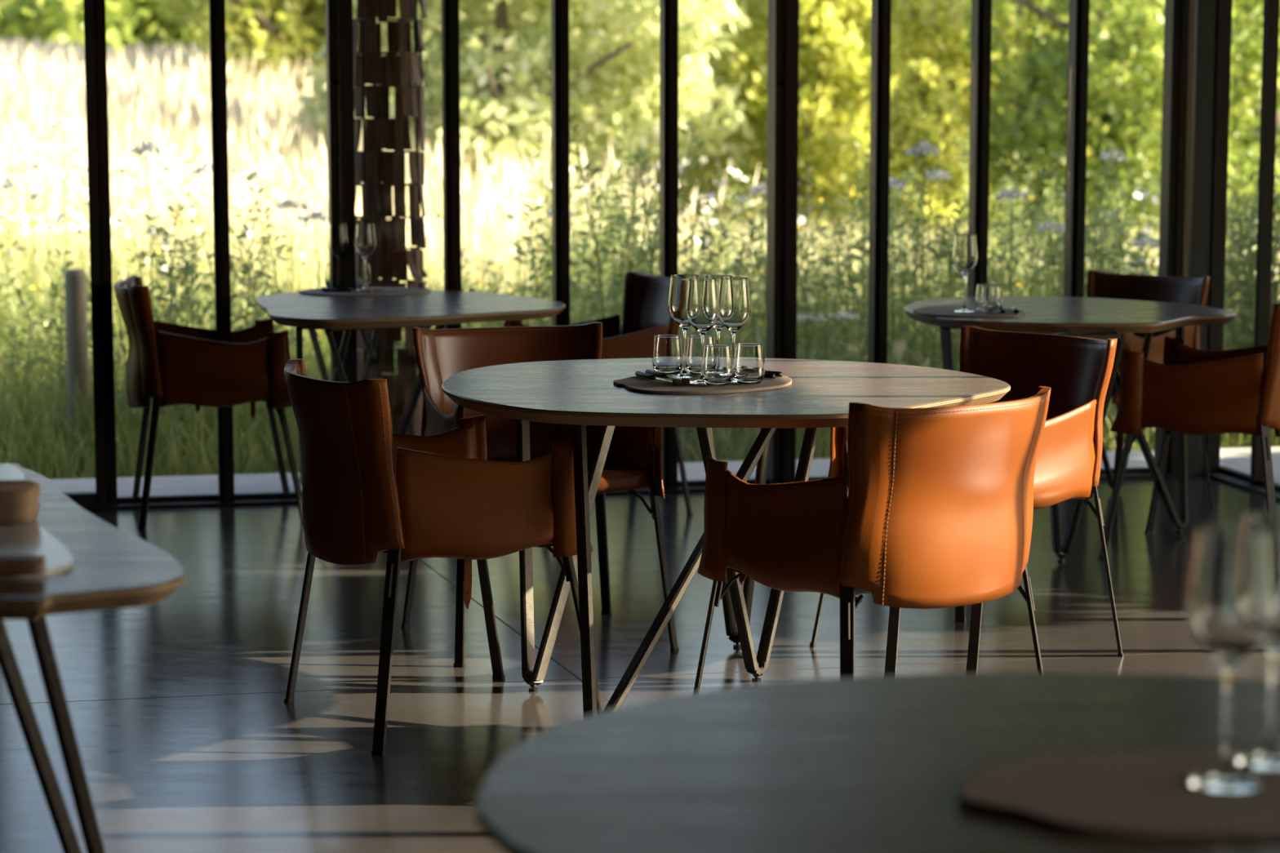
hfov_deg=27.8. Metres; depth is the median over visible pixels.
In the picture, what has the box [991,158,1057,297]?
weed
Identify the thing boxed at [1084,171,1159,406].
weed
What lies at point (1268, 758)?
wine glass
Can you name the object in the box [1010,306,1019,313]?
knife
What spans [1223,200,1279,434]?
weed
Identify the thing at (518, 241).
weed
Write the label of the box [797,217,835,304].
weed
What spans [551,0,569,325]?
window mullion
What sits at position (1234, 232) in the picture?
weed
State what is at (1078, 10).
window mullion
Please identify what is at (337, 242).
wine glass
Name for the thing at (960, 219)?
weed
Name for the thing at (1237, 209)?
weed
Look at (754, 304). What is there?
weed
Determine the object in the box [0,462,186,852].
dining table
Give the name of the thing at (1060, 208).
weed
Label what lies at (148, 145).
flower
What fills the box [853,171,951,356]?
weed
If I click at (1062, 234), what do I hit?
weed
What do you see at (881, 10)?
window mullion
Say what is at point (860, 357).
weed
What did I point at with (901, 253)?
weed
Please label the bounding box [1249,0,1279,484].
window
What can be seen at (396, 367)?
weed
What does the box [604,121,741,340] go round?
weed
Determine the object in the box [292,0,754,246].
tree
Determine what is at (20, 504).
folded cloth
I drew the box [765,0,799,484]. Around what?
window mullion
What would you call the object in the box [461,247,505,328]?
weed
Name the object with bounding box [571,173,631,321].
weed
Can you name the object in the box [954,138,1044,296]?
weed
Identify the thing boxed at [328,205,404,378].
weed
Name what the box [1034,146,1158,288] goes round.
weed
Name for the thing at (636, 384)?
placemat
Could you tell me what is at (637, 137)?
weed
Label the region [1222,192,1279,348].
weed
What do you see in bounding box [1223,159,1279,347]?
weed
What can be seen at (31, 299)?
weed
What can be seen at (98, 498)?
window frame
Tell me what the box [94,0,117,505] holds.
window frame
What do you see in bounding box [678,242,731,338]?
weed
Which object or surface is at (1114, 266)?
weed
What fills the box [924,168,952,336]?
flower
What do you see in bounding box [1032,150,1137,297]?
weed
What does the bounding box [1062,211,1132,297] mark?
weed
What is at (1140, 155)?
weed
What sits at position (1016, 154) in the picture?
weed
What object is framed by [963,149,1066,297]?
weed
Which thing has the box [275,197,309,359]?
flower
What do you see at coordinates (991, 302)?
tumbler
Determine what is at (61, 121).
flower
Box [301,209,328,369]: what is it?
flower
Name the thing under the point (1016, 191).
flower
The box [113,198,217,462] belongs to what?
weed
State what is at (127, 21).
tree
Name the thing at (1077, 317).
dining table
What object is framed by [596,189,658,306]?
weed
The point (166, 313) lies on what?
weed
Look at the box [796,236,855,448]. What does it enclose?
weed
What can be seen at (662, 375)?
knife
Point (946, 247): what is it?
weed
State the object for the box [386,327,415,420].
weed
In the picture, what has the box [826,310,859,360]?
flower
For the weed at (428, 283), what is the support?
on the ground at (1107, 450)
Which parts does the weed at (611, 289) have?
stem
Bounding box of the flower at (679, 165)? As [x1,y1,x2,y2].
[657,164,686,174]
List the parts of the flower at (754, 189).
stem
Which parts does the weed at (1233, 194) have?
stem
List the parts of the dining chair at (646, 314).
armrest, armrest, backrest, leg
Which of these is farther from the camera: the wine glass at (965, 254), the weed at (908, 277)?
the weed at (908, 277)
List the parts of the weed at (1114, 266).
stem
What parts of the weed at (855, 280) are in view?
stem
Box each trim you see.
[81,466,1175,510]
[1204,465,1279,501]
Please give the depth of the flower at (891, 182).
11.19 m
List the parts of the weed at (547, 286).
stem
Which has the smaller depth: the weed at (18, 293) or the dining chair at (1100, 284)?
the dining chair at (1100, 284)
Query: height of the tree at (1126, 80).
3.676 m
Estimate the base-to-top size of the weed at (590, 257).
0.720 m
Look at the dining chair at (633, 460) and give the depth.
6.84 m
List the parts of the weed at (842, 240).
stem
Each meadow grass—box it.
[0,164,1279,399]
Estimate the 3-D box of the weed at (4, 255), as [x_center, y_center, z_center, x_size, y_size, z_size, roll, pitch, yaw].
[-3.103,-0.561,12.335,0.444,1.060,0.506,0,7,-3]
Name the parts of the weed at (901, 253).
stem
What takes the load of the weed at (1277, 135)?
on the ground at (1107, 450)
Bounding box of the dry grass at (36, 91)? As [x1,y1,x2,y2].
[0,34,759,297]
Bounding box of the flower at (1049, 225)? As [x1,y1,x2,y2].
[1035,220,1064,296]
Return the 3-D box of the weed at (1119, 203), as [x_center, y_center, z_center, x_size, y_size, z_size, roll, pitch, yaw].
[2.770,-0.894,15.079,0.513,1.092,0.455,4,8,32]
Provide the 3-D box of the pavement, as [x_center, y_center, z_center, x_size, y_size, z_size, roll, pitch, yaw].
[0.386,0.996,3.641,8.394,0.146,13.016,-1,7,-12]
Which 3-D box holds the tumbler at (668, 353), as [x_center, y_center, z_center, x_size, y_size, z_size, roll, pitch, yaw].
[0.065,-0.167,6.028,0.072,0.090,0.072,2,7,20]
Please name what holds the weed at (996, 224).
on the ground at (1107, 450)
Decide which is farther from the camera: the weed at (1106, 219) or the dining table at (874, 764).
the weed at (1106, 219)
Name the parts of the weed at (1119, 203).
stem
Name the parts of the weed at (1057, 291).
stem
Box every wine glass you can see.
[326,222,348,287]
[354,223,376,291]
[667,274,699,377]
[685,277,719,384]
[704,275,733,343]
[718,276,751,382]
[952,234,977,312]
[1186,525,1273,792]
[1232,512,1279,770]
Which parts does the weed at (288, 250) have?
stem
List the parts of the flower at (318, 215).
stem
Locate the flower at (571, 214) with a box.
[545,208,575,217]
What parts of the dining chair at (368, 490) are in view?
leg, backrest, leg, armrest, armrest, seat frame, leg, seat, leg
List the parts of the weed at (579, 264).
stem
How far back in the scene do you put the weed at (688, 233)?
14.30 m
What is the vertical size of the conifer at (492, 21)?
3.518 m
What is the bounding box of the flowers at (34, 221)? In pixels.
[0,168,1252,349]
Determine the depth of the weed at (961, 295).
12.40 m
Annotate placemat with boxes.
[299,287,430,296]
[613,372,791,394]
[912,304,1025,317]
[957,750,1279,835]
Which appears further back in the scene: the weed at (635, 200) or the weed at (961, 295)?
the weed at (635, 200)
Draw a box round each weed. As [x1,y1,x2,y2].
[0,200,35,384]
[0,263,64,400]
[4,286,66,433]
[31,247,125,447]
[34,248,137,406]
[87,263,217,466]
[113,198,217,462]
[121,211,206,434]
[163,169,267,434]
[187,200,308,432]
[193,253,269,331]
[209,299,297,460]
[231,204,330,418]
[323,331,397,373]
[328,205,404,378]
[359,279,435,421]
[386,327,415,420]
[413,284,515,417]
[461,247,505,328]
[482,201,588,327]
[511,120,632,324]
[522,106,631,297]
[522,288,602,325]
[525,175,573,285]
[530,240,589,326]
[532,115,647,305]
[534,241,593,321]
[537,217,594,324]
[541,266,603,325]
[569,117,688,328]
[569,147,659,325]
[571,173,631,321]
[573,250,623,321]
[578,201,627,315]
[578,246,642,315]
[591,189,679,334]
[594,136,686,273]
[595,197,647,317]
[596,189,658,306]
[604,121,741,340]
[649,228,742,336]
[678,160,766,350]
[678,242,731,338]
[678,325,727,459]
[685,221,759,447]
[696,244,765,338]
[702,175,756,279]
[720,218,802,459]
[725,164,767,324]
[737,193,822,352]
[755,216,842,358]
[796,129,906,362]
[796,175,898,355]
[796,213,844,324]
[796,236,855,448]
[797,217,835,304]
[804,296,868,455]
[823,197,905,363]
[831,165,957,368]
[844,142,930,290]
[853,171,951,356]
[858,182,958,367]
[862,167,941,338]
[888,177,1005,368]
[897,199,988,371]
[906,220,968,299]
[917,225,989,370]
[928,216,996,365]
[951,288,1024,334]
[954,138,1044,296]
[956,128,1031,293]
[956,213,1032,343]
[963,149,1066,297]
[987,178,1029,293]
[987,217,1044,297]
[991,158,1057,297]
[1002,226,1063,297]
[1018,186,1064,293]
[1019,214,1063,297]
[1020,177,1088,289]
[1023,234,1088,295]
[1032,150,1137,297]
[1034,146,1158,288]
[1038,208,1105,297]
[1044,190,1111,293]
[1059,208,1119,424]
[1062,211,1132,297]
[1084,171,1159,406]
[1084,218,1114,280]
[1084,255,1148,417]
[1088,181,1153,274]
[1098,228,1140,274]
[1105,147,1160,272]
[1147,262,1157,275]
[1152,131,1260,332]
[1155,153,1255,332]
[1222,178,1279,350]
[1222,188,1239,350]
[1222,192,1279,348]
[1223,126,1279,348]
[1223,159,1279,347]
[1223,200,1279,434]
[1223,211,1279,350]
[1225,133,1279,311]
[1225,203,1247,286]
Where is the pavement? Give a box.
[48,446,1279,497]
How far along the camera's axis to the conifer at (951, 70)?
28.06 m
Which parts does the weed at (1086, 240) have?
stem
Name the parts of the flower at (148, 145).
stem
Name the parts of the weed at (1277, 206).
stem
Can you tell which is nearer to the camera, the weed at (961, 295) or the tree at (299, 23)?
the weed at (961, 295)
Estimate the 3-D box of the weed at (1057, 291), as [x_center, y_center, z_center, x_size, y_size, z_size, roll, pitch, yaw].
[1.923,-0.455,11.601,0.496,1.056,0.441,-2,7,-18]
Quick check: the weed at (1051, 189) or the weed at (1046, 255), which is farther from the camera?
the weed at (1051, 189)
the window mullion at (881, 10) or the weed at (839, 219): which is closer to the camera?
the window mullion at (881, 10)
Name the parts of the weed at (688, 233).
stem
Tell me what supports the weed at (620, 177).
on the ground at (1107, 450)
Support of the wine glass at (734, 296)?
on the placemat at (636, 384)
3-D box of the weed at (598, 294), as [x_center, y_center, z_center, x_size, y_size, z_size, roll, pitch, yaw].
[-0.294,-0.197,10.747,0.416,0.761,0.515,-4,8,-30]
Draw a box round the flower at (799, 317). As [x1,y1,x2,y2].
[796,312,826,359]
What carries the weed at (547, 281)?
on the ground at (1107, 450)
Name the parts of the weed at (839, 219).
stem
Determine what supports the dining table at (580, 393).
on the floor
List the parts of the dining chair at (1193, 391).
leg, leg, seat frame, armrest, armrest, leg, backrest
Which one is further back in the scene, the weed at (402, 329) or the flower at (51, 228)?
the flower at (51, 228)
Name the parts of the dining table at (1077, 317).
under frame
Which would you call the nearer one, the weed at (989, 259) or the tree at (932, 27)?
the weed at (989, 259)
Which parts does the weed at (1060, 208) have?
stem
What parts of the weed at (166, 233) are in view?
stem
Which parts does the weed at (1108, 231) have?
stem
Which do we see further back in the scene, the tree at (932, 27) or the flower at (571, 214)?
the tree at (932, 27)
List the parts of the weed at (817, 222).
stem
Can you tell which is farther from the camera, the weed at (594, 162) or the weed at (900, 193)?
the weed at (594, 162)
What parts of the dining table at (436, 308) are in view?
under frame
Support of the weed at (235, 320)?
on the ground at (1107, 450)
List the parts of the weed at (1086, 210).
stem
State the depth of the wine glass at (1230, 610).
2.29 m
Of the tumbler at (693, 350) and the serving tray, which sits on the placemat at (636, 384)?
the tumbler at (693, 350)
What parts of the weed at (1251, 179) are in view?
stem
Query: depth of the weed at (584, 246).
11.51 m
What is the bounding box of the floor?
[0,476,1279,852]
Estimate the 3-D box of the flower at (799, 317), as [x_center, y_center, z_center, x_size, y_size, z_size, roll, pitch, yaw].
[0.721,-0.171,10.941,0.136,0.624,0.145,0,7,2]
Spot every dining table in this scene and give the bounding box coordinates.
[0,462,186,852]
[254,289,565,486]
[441,358,1010,716]
[475,672,1279,852]
[903,297,1236,562]
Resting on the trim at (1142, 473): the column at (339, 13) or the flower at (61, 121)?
the column at (339, 13)
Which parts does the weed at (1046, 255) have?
stem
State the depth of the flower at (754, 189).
12.13 m
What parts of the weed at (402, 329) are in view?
stem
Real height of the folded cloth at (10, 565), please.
0.021 m
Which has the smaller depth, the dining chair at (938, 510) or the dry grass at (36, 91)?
the dining chair at (938, 510)
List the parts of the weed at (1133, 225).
stem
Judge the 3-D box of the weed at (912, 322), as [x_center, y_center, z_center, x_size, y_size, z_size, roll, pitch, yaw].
[1.158,-0.522,11.397,0.632,1.259,0.544,2,7,14]
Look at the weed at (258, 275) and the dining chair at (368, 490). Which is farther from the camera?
the weed at (258, 275)
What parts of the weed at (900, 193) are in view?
stem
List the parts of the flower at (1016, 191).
stem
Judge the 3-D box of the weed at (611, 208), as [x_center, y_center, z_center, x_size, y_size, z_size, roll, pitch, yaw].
[-0.157,-0.679,13.793,0.466,1.065,0.479,-6,9,-41]
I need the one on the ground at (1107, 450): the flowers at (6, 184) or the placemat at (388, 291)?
the flowers at (6, 184)
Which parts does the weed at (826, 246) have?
stem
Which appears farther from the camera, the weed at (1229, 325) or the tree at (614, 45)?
the tree at (614, 45)
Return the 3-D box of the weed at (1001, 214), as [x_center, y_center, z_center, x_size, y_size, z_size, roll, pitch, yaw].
[2.143,-0.912,14.944,0.475,1.055,0.462,5,9,38]
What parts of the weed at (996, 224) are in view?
stem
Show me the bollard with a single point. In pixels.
(75, 280)
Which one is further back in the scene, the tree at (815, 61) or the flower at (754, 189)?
the tree at (815, 61)
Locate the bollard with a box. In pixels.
[64,269,90,468]
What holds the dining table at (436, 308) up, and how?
on the floor
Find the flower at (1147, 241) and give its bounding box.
[1129,235,1159,275]
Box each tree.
[0,0,275,78]
[149,0,492,133]
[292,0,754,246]
[630,0,950,257]
[799,5,1046,186]
[816,57,1008,271]
[890,0,1232,253]
[934,0,1279,273]
[1228,0,1279,238]
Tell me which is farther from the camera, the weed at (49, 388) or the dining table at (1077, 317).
the weed at (49, 388)
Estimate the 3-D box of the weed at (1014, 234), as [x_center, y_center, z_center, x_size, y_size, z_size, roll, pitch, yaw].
[2.214,-0.724,14.598,0.442,0.805,0.548,-2,7,-14]
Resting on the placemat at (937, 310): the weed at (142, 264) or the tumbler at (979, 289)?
the tumbler at (979, 289)
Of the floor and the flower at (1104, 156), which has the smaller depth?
the floor
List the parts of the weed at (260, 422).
stem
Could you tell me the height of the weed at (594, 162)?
1.477 m
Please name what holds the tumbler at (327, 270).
on the placemat at (388, 291)
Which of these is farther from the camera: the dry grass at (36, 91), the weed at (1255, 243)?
the dry grass at (36, 91)
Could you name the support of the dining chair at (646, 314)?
on the floor
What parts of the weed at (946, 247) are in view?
stem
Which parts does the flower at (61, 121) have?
stem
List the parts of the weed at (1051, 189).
stem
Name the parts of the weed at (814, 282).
stem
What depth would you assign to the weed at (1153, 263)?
13.85 m
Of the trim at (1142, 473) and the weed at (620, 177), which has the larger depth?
the weed at (620, 177)
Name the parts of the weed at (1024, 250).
stem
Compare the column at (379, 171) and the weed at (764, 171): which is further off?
the weed at (764, 171)
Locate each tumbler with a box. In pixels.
[324,262,330,287]
[355,263,371,288]
[652,334,683,374]
[685,334,715,375]
[701,343,733,386]
[733,342,764,384]
[975,283,995,311]
[980,285,1002,313]
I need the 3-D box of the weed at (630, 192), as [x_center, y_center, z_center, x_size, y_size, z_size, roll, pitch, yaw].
[-0.040,-0.615,12.845,0.539,1.198,0.525,-2,7,-12]
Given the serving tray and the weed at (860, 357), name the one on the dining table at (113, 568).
the serving tray
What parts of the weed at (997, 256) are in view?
stem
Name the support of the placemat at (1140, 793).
on the dining table at (874, 764)
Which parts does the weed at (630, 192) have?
stem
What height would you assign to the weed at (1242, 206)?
1.407 m
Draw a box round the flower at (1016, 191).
[995,186,1028,297]
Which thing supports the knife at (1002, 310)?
on the placemat at (937, 310)
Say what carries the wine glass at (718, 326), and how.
on the placemat at (636, 384)
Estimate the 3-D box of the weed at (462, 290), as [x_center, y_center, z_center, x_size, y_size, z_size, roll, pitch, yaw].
[-0.739,-0.227,10.974,0.518,0.766,0.419,-1,7,-10]
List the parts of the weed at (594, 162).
stem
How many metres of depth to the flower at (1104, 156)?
12.42 m
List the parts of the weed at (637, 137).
stem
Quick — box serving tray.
[0,464,73,579]
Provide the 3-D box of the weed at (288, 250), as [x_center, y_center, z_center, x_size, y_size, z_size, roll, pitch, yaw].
[-1.654,-0.467,11.678,0.505,1.075,0.449,3,7,23]
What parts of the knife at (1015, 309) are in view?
handle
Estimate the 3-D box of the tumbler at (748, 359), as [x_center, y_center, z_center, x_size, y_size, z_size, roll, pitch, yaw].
[0.245,-0.141,5.807,0.072,0.090,0.072,2,7,15]
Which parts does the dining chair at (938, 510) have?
leg, seat, armrest, leg, seat frame, leg, backrest, leg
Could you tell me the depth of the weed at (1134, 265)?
11.48 m
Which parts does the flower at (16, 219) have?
stem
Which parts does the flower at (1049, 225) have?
stem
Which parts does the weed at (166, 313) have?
stem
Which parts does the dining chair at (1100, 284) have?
armrest, seat, leg, backrest, armrest, leg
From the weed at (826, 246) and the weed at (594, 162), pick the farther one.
the weed at (594, 162)
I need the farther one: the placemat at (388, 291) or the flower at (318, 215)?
the flower at (318, 215)
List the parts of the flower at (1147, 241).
stem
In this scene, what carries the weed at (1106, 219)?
on the ground at (1107, 450)
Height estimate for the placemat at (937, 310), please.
0.006 m
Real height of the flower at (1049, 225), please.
0.981 m
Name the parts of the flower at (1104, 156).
stem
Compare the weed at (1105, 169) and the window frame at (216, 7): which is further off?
the weed at (1105, 169)
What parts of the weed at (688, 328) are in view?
stem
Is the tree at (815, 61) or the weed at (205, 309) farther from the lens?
the tree at (815, 61)
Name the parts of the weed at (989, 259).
stem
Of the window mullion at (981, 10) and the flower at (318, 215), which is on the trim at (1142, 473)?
the window mullion at (981, 10)
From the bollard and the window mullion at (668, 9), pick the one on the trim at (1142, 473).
the window mullion at (668, 9)
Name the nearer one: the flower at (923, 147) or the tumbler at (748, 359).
the tumbler at (748, 359)
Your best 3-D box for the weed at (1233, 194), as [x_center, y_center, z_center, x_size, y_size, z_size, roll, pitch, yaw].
[2.577,-0.520,11.819,0.471,1.124,0.536,-1,7,-5]
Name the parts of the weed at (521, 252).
stem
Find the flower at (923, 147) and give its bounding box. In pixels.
[905,139,941,366]
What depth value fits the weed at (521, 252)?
11.18 m
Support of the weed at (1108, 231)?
on the ground at (1107, 450)
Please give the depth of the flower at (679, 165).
11.93 m
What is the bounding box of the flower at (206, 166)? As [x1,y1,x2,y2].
[190,161,212,328]
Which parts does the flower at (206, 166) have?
stem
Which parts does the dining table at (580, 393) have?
leg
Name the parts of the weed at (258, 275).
stem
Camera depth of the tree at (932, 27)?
25.04 m
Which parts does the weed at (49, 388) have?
stem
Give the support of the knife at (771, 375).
on the placemat at (636, 384)
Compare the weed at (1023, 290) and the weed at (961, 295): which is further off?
the weed at (961, 295)
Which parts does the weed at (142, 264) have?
stem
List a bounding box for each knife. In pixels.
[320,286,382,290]
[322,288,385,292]
[635,370,673,382]
[644,368,681,380]
[764,369,782,377]
[764,373,775,378]
[1000,307,1005,313]
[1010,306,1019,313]
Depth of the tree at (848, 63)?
23.42 m
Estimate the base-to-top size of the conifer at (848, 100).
4.402 m
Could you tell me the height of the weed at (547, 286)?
1.001 m
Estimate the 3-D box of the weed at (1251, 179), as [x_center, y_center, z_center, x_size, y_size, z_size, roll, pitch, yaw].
[2.853,-0.663,11.823,0.731,1.409,0.625,4,8,32]
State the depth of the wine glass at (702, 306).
5.79 m
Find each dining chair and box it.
[113,276,302,530]
[283,358,603,755]
[400,321,679,667]
[503,271,693,515]
[693,386,1050,693]
[809,325,1124,672]
[1014,270,1213,522]
[1097,303,1279,560]
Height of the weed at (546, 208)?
1.052 m
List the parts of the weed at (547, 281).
stem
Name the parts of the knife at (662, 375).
handle, blade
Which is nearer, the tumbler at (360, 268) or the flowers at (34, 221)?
the tumbler at (360, 268)
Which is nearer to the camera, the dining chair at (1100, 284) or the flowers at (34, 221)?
the dining chair at (1100, 284)
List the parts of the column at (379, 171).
upright rod, upright rod, upright rod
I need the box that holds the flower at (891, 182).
[888,176,906,364]
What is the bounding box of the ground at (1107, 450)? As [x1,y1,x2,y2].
[0,181,1274,479]
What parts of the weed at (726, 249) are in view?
stem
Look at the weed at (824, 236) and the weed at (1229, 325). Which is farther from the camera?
the weed at (824, 236)
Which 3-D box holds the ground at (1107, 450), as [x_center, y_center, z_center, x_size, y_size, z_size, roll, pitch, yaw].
[10.000,-5.803,54.698,100.000,1.599,150.000,0,7,0]
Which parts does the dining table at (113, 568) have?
leg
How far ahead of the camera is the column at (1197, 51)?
9.58 m
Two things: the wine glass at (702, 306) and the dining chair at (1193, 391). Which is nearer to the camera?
the wine glass at (702, 306)
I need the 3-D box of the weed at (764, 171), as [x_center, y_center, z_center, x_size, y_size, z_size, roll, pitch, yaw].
[0.713,-0.906,14.528,0.507,1.159,0.522,-1,7,-5]
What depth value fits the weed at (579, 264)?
12.22 m
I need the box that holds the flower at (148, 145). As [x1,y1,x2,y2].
[128,138,163,306]
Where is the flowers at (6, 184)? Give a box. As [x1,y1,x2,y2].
[0,120,1279,307]
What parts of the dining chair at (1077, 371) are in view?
leg, armrest, seat, leg, leg, seat frame, backrest, armrest, leg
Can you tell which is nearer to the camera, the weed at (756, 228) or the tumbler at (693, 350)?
the tumbler at (693, 350)
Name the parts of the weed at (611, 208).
stem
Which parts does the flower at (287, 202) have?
stem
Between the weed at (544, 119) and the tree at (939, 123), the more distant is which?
the tree at (939, 123)
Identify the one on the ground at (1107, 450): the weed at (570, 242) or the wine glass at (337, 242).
the weed at (570, 242)
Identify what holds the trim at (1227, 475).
on the floor
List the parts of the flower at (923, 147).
stem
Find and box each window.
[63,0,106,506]
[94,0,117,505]
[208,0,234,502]
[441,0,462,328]
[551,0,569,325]
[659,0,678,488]
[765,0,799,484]
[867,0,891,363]
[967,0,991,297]
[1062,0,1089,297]
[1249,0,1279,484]
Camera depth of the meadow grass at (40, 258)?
15.15 m
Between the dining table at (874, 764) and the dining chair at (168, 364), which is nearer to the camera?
the dining table at (874, 764)
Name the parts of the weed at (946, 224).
stem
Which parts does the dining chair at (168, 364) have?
backrest, leg, leg, armrest, armrest, seat frame, leg, leg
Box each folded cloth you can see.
[0,480,40,525]
[0,555,45,576]
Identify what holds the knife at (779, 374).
on the placemat at (636, 384)
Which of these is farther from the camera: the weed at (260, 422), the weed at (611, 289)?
the weed at (611, 289)
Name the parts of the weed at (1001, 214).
stem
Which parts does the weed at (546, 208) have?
stem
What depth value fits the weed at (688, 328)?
10.76 m
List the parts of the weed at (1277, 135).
stem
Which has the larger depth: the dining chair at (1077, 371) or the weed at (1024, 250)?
the weed at (1024, 250)
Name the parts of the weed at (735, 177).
stem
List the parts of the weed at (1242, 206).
stem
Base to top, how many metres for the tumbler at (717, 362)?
0.090 m
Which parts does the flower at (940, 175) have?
stem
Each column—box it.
[324,0,357,382]
[352,0,427,435]
[1154,0,1232,476]
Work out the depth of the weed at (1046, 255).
13.11 m
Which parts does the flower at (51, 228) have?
stem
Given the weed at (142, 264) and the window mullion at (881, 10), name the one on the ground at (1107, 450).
the weed at (142, 264)
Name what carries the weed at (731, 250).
on the ground at (1107, 450)
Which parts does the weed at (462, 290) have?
stem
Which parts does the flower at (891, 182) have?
stem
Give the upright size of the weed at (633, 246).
0.775 m
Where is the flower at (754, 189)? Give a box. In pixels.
[747,182,767,335]
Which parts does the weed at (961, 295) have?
stem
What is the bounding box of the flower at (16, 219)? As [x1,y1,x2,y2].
[0,212,22,346]
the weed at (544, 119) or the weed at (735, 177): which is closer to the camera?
the weed at (544, 119)
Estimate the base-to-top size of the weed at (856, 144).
1.191 m
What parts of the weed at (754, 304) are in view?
stem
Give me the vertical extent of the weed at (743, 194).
1.112 m
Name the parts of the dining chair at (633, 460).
leg, armrest, leg, backrest, seat, leg, armrest, seat frame, leg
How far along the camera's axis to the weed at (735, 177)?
15.78 m
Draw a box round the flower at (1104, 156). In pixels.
[1099,148,1128,270]
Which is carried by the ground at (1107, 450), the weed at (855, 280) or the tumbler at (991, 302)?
the weed at (855, 280)
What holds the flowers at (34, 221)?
on the ground at (1107, 450)
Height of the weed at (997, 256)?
1.032 m
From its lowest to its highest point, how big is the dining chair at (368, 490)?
0.797 m
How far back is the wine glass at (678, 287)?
5.92 m
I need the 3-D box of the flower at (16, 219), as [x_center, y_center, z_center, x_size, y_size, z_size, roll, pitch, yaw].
[-3.080,-0.573,12.613,0.145,0.948,0.136,-4,8,-30]
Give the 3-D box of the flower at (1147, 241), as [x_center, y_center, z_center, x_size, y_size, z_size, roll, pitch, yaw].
[2.195,-0.368,11.251,0.136,0.928,0.145,-3,7,-23]
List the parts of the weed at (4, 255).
stem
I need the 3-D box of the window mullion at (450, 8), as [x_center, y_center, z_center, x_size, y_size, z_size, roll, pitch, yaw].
[-0.495,-1.119,9.068,0.388,2.750,0.092,-1,7,-12]
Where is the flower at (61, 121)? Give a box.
[49,116,78,264]
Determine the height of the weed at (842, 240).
1.102 m
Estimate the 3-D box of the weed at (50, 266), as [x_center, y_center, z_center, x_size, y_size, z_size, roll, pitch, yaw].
[-2.551,-0.395,11.915,0.577,0.860,0.474,3,7,23]
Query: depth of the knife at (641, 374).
5.90 m
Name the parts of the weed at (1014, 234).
stem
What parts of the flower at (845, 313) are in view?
stem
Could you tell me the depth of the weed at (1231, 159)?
13.49 m
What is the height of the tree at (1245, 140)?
3.907 m
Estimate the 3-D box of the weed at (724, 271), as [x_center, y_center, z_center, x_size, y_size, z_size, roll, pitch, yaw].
[0.383,-0.549,11.623,0.665,1.282,0.568,-3,7,-23]
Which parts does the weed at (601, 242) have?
stem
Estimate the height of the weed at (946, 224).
0.799 m
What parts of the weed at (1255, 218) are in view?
stem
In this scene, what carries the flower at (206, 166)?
on the ground at (1107, 450)
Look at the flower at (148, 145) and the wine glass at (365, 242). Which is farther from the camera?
the flower at (148, 145)
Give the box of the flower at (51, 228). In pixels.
[33,223,62,382]
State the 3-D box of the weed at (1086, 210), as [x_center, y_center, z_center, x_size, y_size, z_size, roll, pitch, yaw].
[2.194,-0.617,12.739,0.459,1.099,0.516,5,8,35]
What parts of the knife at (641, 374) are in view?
handle, blade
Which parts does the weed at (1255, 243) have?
stem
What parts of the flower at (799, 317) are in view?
stem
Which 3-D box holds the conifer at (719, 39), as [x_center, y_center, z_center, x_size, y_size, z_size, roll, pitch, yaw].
[0.782,-3.371,26.687,3.421,3.844,3.374,1,7,7]

